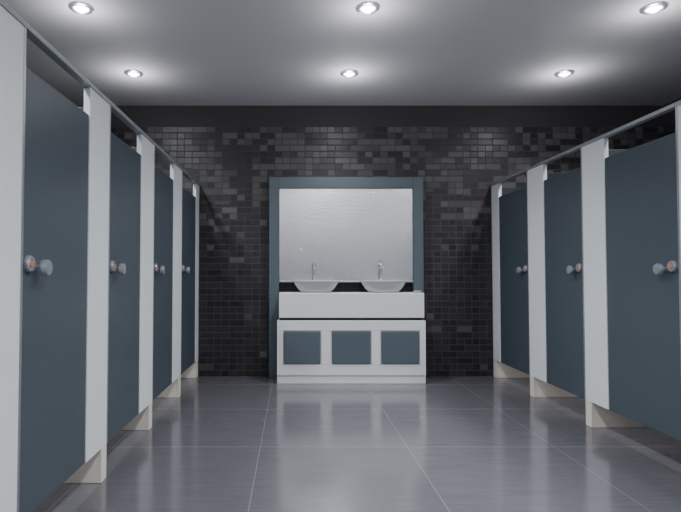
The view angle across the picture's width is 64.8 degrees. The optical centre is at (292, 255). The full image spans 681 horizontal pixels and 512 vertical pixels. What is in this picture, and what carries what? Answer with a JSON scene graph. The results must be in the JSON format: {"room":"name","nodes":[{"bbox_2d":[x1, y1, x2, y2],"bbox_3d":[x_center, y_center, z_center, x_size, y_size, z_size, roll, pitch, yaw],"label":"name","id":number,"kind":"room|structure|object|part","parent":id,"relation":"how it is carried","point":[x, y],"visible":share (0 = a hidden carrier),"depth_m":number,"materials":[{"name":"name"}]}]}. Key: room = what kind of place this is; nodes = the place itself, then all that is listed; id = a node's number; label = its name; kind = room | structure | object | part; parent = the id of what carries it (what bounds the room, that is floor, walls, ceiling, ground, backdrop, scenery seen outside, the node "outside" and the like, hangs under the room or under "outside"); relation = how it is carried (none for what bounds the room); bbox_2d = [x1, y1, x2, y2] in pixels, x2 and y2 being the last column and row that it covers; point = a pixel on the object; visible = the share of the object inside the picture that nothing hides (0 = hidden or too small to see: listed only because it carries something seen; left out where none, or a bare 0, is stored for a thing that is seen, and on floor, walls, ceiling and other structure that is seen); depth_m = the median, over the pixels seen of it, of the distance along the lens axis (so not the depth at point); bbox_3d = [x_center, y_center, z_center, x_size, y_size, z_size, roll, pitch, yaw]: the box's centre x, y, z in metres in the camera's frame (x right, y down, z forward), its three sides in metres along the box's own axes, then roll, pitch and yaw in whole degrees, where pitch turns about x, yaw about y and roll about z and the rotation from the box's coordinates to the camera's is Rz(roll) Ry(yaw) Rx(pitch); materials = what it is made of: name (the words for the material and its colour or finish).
{"room":"public restroom","nodes":[
{"label":"public restroom","id":0,"kind":"room"},
{"bbox_2d":[4,0,680,105],"bbox_3d":[0.550,-1.742,1.303,6.600,0.100,8.500,0,-2,0],"label":"ceiling","id":1,"kind":"structure","parent":0,"point":[186,52],"depth_m":4.17,"materials":[{"name":"paint"}]},
{"bbox_2d":[68,1,93,14],"bbox_3d":[-1.385,-1.613,3.490,0.160,0.024,0.160,0,-2,0],"label":"recessed light","id":2,"kind":"object","parent":1,"relation":"in","point":[78,7],"depth_m":3.47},
{"bbox_2d":[124,70,142,76],"bbox_3d":[-1.385,-1.579,4.639,0.160,0.024,0.160,0,-2,0],"label":"recessed light","id":3,"kind":"object","parent":1,"relation":"in","point":[131,73],"depth_m":4.61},
{"bbox_2d":[340,70,358,76],"bbox_3d":[0.490,-1.579,4.639,0.160,0.024,0.160,0,-2,0],"label":"recessed light","id":4,"kind":"object","parent":1,"relation":"in","point":[346,73],"depth_m":4.61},
{"bbox_2d":[356,1,379,14],"bbox_3d":[0.490,-1.613,3.490,0.160,0.024,0.160,0,-2,0],"label":"recessed light","id":5,"kind":"object","parent":1,"relation":"in","point":[369,7],"depth_m":3.47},
{"bbox_2d":[554,70,574,76],"bbox_3d":[2.360,-1.579,4.639,0.160,0.024,0.160,0,-2,0],"label":"recessed light","id":6,"kind":"object","parent":1,"relation":"in","point":[564,73],"depth_m":4.61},
{"bbox_2d":[639,1,668,14],"bbox_3d":[2.360,-1.613,3.490,0.160,0.024,0.160,0,-2,0],"label":"recessed light","id":7,"kind":"object","parent":1,"relation":"in","point":[652,8],"depth_m":3.47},
{"bbox_2d":[32,376,680,511],"bbox_3d":[0.550,1.157,1.216,6.600,0.100,8.500,0,-2,0],"label":"floor","id":8,"kind":"structure","parent":0,"point":[227,443],"depth_m":3.10,"materials":[{"name":"grey tile"}]},
{"bbox_2d":[0,0,26,511],"bbox_3d":[-1.834,0.125,1.468,1.828,1.979,0.886,0,-2,0],"label":"stall","id":9,"kind":"object","parent":8,"relation":"on","point":[13,28],"visible":1,"depth_m":1.83,"materials":[{"name":"white laminate"}]},
{"bbox_3d":[-0.985,0.062,1.906,0.034,1.780,0.014,0,-2,0],"label":"pilaster edge trim","id":10,"kind":"part","parent":9,"relation":"part of","materials":[{"name":"silver metal"}]},
{"bbox_2d":[19,23,110,511],"bbox_3d":[-1.834,0.151,2.361,1.828,1.979,0.902,0,-2,0],"label":"stall","id":11,"kind":"object","parent":8,"relation":"on","point":[64,433],"visible":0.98,"depth_m":2.27,"materials":[{"name":"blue laminate"}]},
{"bbox_3d":[-0.947,0.045,2.021,0.054,0.062,0.062,0,-2,0],"label":"knob","id":12,"kind":"part","parent":11,"relation":"part of","materials":[{"name":"silver metal"}]},
{"bbox_3d":[-0.988,0.139,2.219,0.028,1.645,0.610,0,-2,0],"label":"door","id":13,"kind":"part","parent":11,"relation":"part of","materials":[{"name":"blue laminate"}]},
{"bbox_3d":[-0.985,0.089,2.808,0.034,1.780,0.014,0,-2,0],"label":"pilaster edge trim","id":14,"kind":"part","parent":11,"relation":"part of","materials":[{"name":"white laminate"}]},
{"bbox_2d":[108,102,154,440],"bbox_3d":[-1.834,0.178,3.263,1.828,1.979,0.902,0,-2,0],"label":"stall","id":15,"kind":"object","parent":8,"relation":"on","point":[132,173],"visible":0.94,"depth_m":3.20,"materials":[{"name":"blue laminate"}]},
{"bbox_3d":[-0.947,0.072,2.922,0.054,0.062,0.062,0,-2,0],"label":"knob","id":16,"kind":"part","parent":15,"relation":"part of","materials":[{"name":"silver metal"}]},
{"bbox_3d":[-0.988,0.166,3.104,0.028,1.645,0.577,0,-2,0],"label":"door","id":17,"kind":"part","parent":15,"relation":"part of","materials":[{"name":"blue laminate"}]},
{"bbox_3d":[-0.985,0.116,3.709,0.034,1.780,0.014,0,-2,0],"label":"pilaster edge trim","id":18,"kind":"part","parent":15,"relation":"part of","materials":[{"name":"white laminate"}]},
{"bbox_2d":[153,143,182,399],"bbox_3d":[-1.834,0.206,4.181,1.828,1.979,0.935,0,-2,0],"label":"stall","id":19,"kind":"object","parent":8,"relation":"on","point":[167,338],"visible":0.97,"depth_m":4.14,"materials":[{"name":"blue laminate"}]},
{"bbox_3d":[-0.947,0.099,3.824,0.054,0.062,0.062,0,-2,0],"label":"knob","id":20,"kind":"part","parent":19,"relation":"part of","materials":[{"name":"silver metal"}]},
{"bbox_3d":[-0.988,0.193,4.016,0.028,1.645,0.599,0,-2,0],"label":"door","id":21,"kind":"part","parent":19,"relation":"part of","materials":[{"name":"blue laminate"}]},
{"bbox_3d":[-0.985,0.144,4.644,0.034,1.780,0.014,0,-2,0],"label":"pilaster edge trim","id":22,"kind":"part","parent":19,"relation":"part of","materials":[{"name":"white laminate"}]},
{"bbox_2d":[181,169,199,377],"bbox_3d":[-1.834,0.233,5.070,1.828,1.979,0.843,0,-2,0],"label":"stall","id":23,"kind":"object","parent":8,"relation":"on","point":[190,196],"visible":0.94,"depth_m":5.07,"materials":[{"name":"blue laminate"}]},
{"bbox_3d":[-0.947,0.127,4.758,0.054,0.062,0.062,0,-2,0],"label":"knob","id":24,"kind":"part","parent":23,"relation":"part of","materials":[{"name":"silver metal"}]},
{"bbox_3d":[-1.876,0.181,5.454,1.744,1.755,0.031,0,-2,0],"label":"divider panel","id":25,"kind":"part","parent":23,"relation":"part of","materials":[{"name":"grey laminate"}]},
{"bbox_3d":[-0.985,0.170,5.486,0.034,1.780,0.014,0,-2,0],"label":"pilaster edge trim","id":26,"kind":"part","parent":23,"relation":"part of","materials":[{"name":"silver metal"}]},
{"bbox_2d":[277,292,425,383],"bbox_3d":[0.559,0.793,5.238,1.425,0.868,0.275,0,-2,0],"label":"double vanity","id":27,"kind":"object","parent":8,"relation":"on","point":[331,337],"visible":1,"depth_m":5.11,"materials":[{"name":"white"}]},
{"bbox_3d":[0.087,0.877,5.109,0.349,0.305,0.022,0,-2,0],"label":"drawer","id":28,"kind":"part","parent":27,"relation":"part of","materials":[{"name":"grey stone"}]},
{"bbox_2d":[312,260,315,279],"bbox_3d":[0.211,0.199,5.332,0.040,0.324,0.121,0,-2,0],"label":"tap","id":29,"kind":"object","parent":27,"relation":"on","point":[313,263],"visible":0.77,"depth_m":5.36,"materials":[{"name":"silver metal"}]},
{"bbox_2d":[293,280,338,292],"bbox_3d":[0.226,0.296,5.234,0.456,0.123,0.210,0,-2,0],"label":"basin","id":30,"kind":"object","parent":27,"relation":"in","point":[305,286],"visible":1,"depth_m":5.16,"materials":[{"name":"grey ceramic"}]},
{"bbox_3d":[0.559,0.667,5.121,1.425,0.097,0.013,0,-2,0],"label":"rail","id":31,"kind":"part","parent":27,"relation":"part of","materials":[{"name":"white"}]},
{"bbox_3d":[0.559,1.091,5.108,1.425,0.105,0.013,0,-2,0],"label":"rail","id":32,"kind":"part","parent":27,"relation":"part of","materials":[{"name":"white"}]},
{"bbox_3d":[0.558,0.877,5.109,0.369,0.305,0.022,0,-2,0],"label":"drawer","id":33,"kind":"part","parent":27,"relation":"part of","materials":[{"name":"grey stone"}]},
{"bbox_2d":[378,260,383,279],"bbox_3d":[0.877,0.199,5.332,0.054,0.325,0.121,0,-2,0],"label":"tap","id":34,"kind":"object","parent":27,"relation":"on","point":[381,268],"visible":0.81,"depth_m":5.36,"materials":[{"name":"silver metal"}]},
{"bbox_2d":[360,280,406,292],"bbox_3d":[0.887,0.296,5.234,0.456,0.123,0.210,0,-2,0],"label":"basin","id":35,"kind":"object","parent":27,"relation":"in","point":[373,286],"visible":1,"depth_m":5.16,"materials":[{"name":"grey ceramic"}]},
{"bbox_3d":[1.026,0.877,5.109,0.359,0.305,0.022,0,-2,0],"label":"drawer","id":36,"kind":"part","parent":27,"relation":"part of","materials":[{"name":"grey stone"}]},
{"bbox_2d":[491,169,529,377],"bbox_3d":[2.924,0.233,5.073,1.848,1.979,0.838,0,-2,0],"label":"stall","id":37,"kind":"object","parent":8,"relation":"on","point":[508,205],"visible":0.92,"depth_m":5.06,"materials":[{"name":"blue laminate"}]},
{"bbox_3d":[2.065,0.170,5.486,0.034,1.780,0.014,0,-2,0],"label":"pilaster edge trim","id":38,"kind":"part","parent":37,"relation":"part of","materials":[{"name":"white laminate"}]},
{"bbox_3d":[2.966,0.181,5.454,1.764,1.755,0.031,0,-2,0],"label":"divider panel","id":39,"kind":"part","parent":37,"relation":"part of","materials":[{"name":"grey laminate"}]},
{"bbox_3d":[2.068,0.222,4.976,0.028,1.645,0.638,0,-2,0],"label":"door","id":40,"kind":"part","parent":37,"relation":"part of","materials":[{"name":"laminate"}]},
{"bbox_3d":[2.027,0.127,4.764,0.054,0.062,0.062,0,-2,0],"label":"knob","id":41,"kind":"part","parent":37,"relation":"part of","materials":[{"name":"silver metal"}]},
{"bbox_2d":[526,145,583,398],"bbox_3d":[2.924,0.207,4.214,1.848,1.979,0.880,0,-2,0],"label":"stall","id":42,"kind":"object","parent":8,"relation":"on","point":[554,221],"visible":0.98,"depth_m":4.19,"materials":[{"name":"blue laminate"}]},
{"bbox_3d":[2.065,0.144,4.649,0.034,1.780,0.014,0,-2,0],"label":"pilaster edge trim","id":43,"kind":"part","parent":42,"relation":"part of","materials":[{"name":"white laminate"}]},
{"bbox_3d":[2.966,0.156,4.612,1.764,1.755,0.031,0,-2,0],"label":"divider panel","id":44,"kind":"part","parent":42,"relation":"part of","materials":[{"name":"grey laminate"}]},
{"bbox_3d":[2.068,0.194,4.061,0.028,1.645,0.566,0,-2,0],"label":"door","id":45,"kind":"part","parent":42,"relation":"part of","materials":[{"name":"blue laminate"}]},
{"bbox_3d":[2.027,0.101,3.884,0.054,0.062,0.062,0,-2,0],"label":"knob","id":46,"kind":"part","parent":42,"relation":"part of","materials":[{"name":"silver metal"}]},
{"bbox_2d":[580,103,680,440],"bbox_3d":[2.924,0.180,3.303,1.848,1.979,0.943,0,-2,0],"label":"stall","id":47,"kind":"object","parent":8,"relation":"on","point":[630,268],"visible":0.99,"depth_m":3.24,"materials":[{"name":"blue laminate"}]},
{"bbox_3d":[2.065,0.118,3.770,0.034,1.780,0.014,0,-2,0],"label":"pilaster edge trim","id":48,"kind":"part","parent":47,"relation":"part of","materials":[{"name":"white laminate"}]},
{"bbox_3d":[2.966,0.130,3.733,1.764,1.755,0.031,0,-2,0],"label":"divider panel","id":49,"kind":"part","parent":47,"relation":"part of","materials":[{"name":"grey laminate"}]},
{"bbox_3d":[2.068,0.167,3.163,0.028,1.645,0.657,0,-2,0],"label":"door","id":50,"kind":"part","parent":47,"relation":"part of","materials":[{"name":"blue laminate"}]},
{"bbox_3d":[2.027,0.072,2.941,0.054,0.062,0.062,0,-2,0],"label":"knob","id":51,"kind":"part","parent":47,"relation":"part of","materials":[{"name":"silver metal"}]},
{"bbox_2d":[675,100,680,357],"bbox_3d":[2.924,0.152,2.396,1.848,1.979,0.872,0,-2,0],"label":"stall","id":52,"kind":"object","parent":8,"relation":"on","point":[678,103],"visible":1,"depth_m":2.83,"materials":[{"name":"white laminate"}]},
{"bbox_2d":[78,106,663,375],"bbox_3d":[0.550,-0.164,5.557,6.800,3.000,0.100,0,-2,0],"label":"wall","id":53,"kind":"structure","parent":0,"point":[232,152],"depth_m":5.53,"materials":[{"name":"tile"}]},
{"bbox_2d":[269,177,423,377],"bbox_3d":[0.540,0.216,5.445,1.566,2.035,0.098,0,-2,0],"label":"wall mirror","id":54,"kind":"object","parent":53,"relation":"attached to","point":[345,225],"visible":0.84,"depth_m":5.43,"materials":[{"name":"grey mirror"}]},
{"bbox_2d":[663,98,680,135],"bbox_3d":[3.900,-0.292,1.259,0.100,3.000,8.500,0,-2,0],"label":"wall","id":55,"kind":"structure","parent":0,"point":[668,118],"depth_m":5.46,"materials":[{"name":"tile"}]}
]}

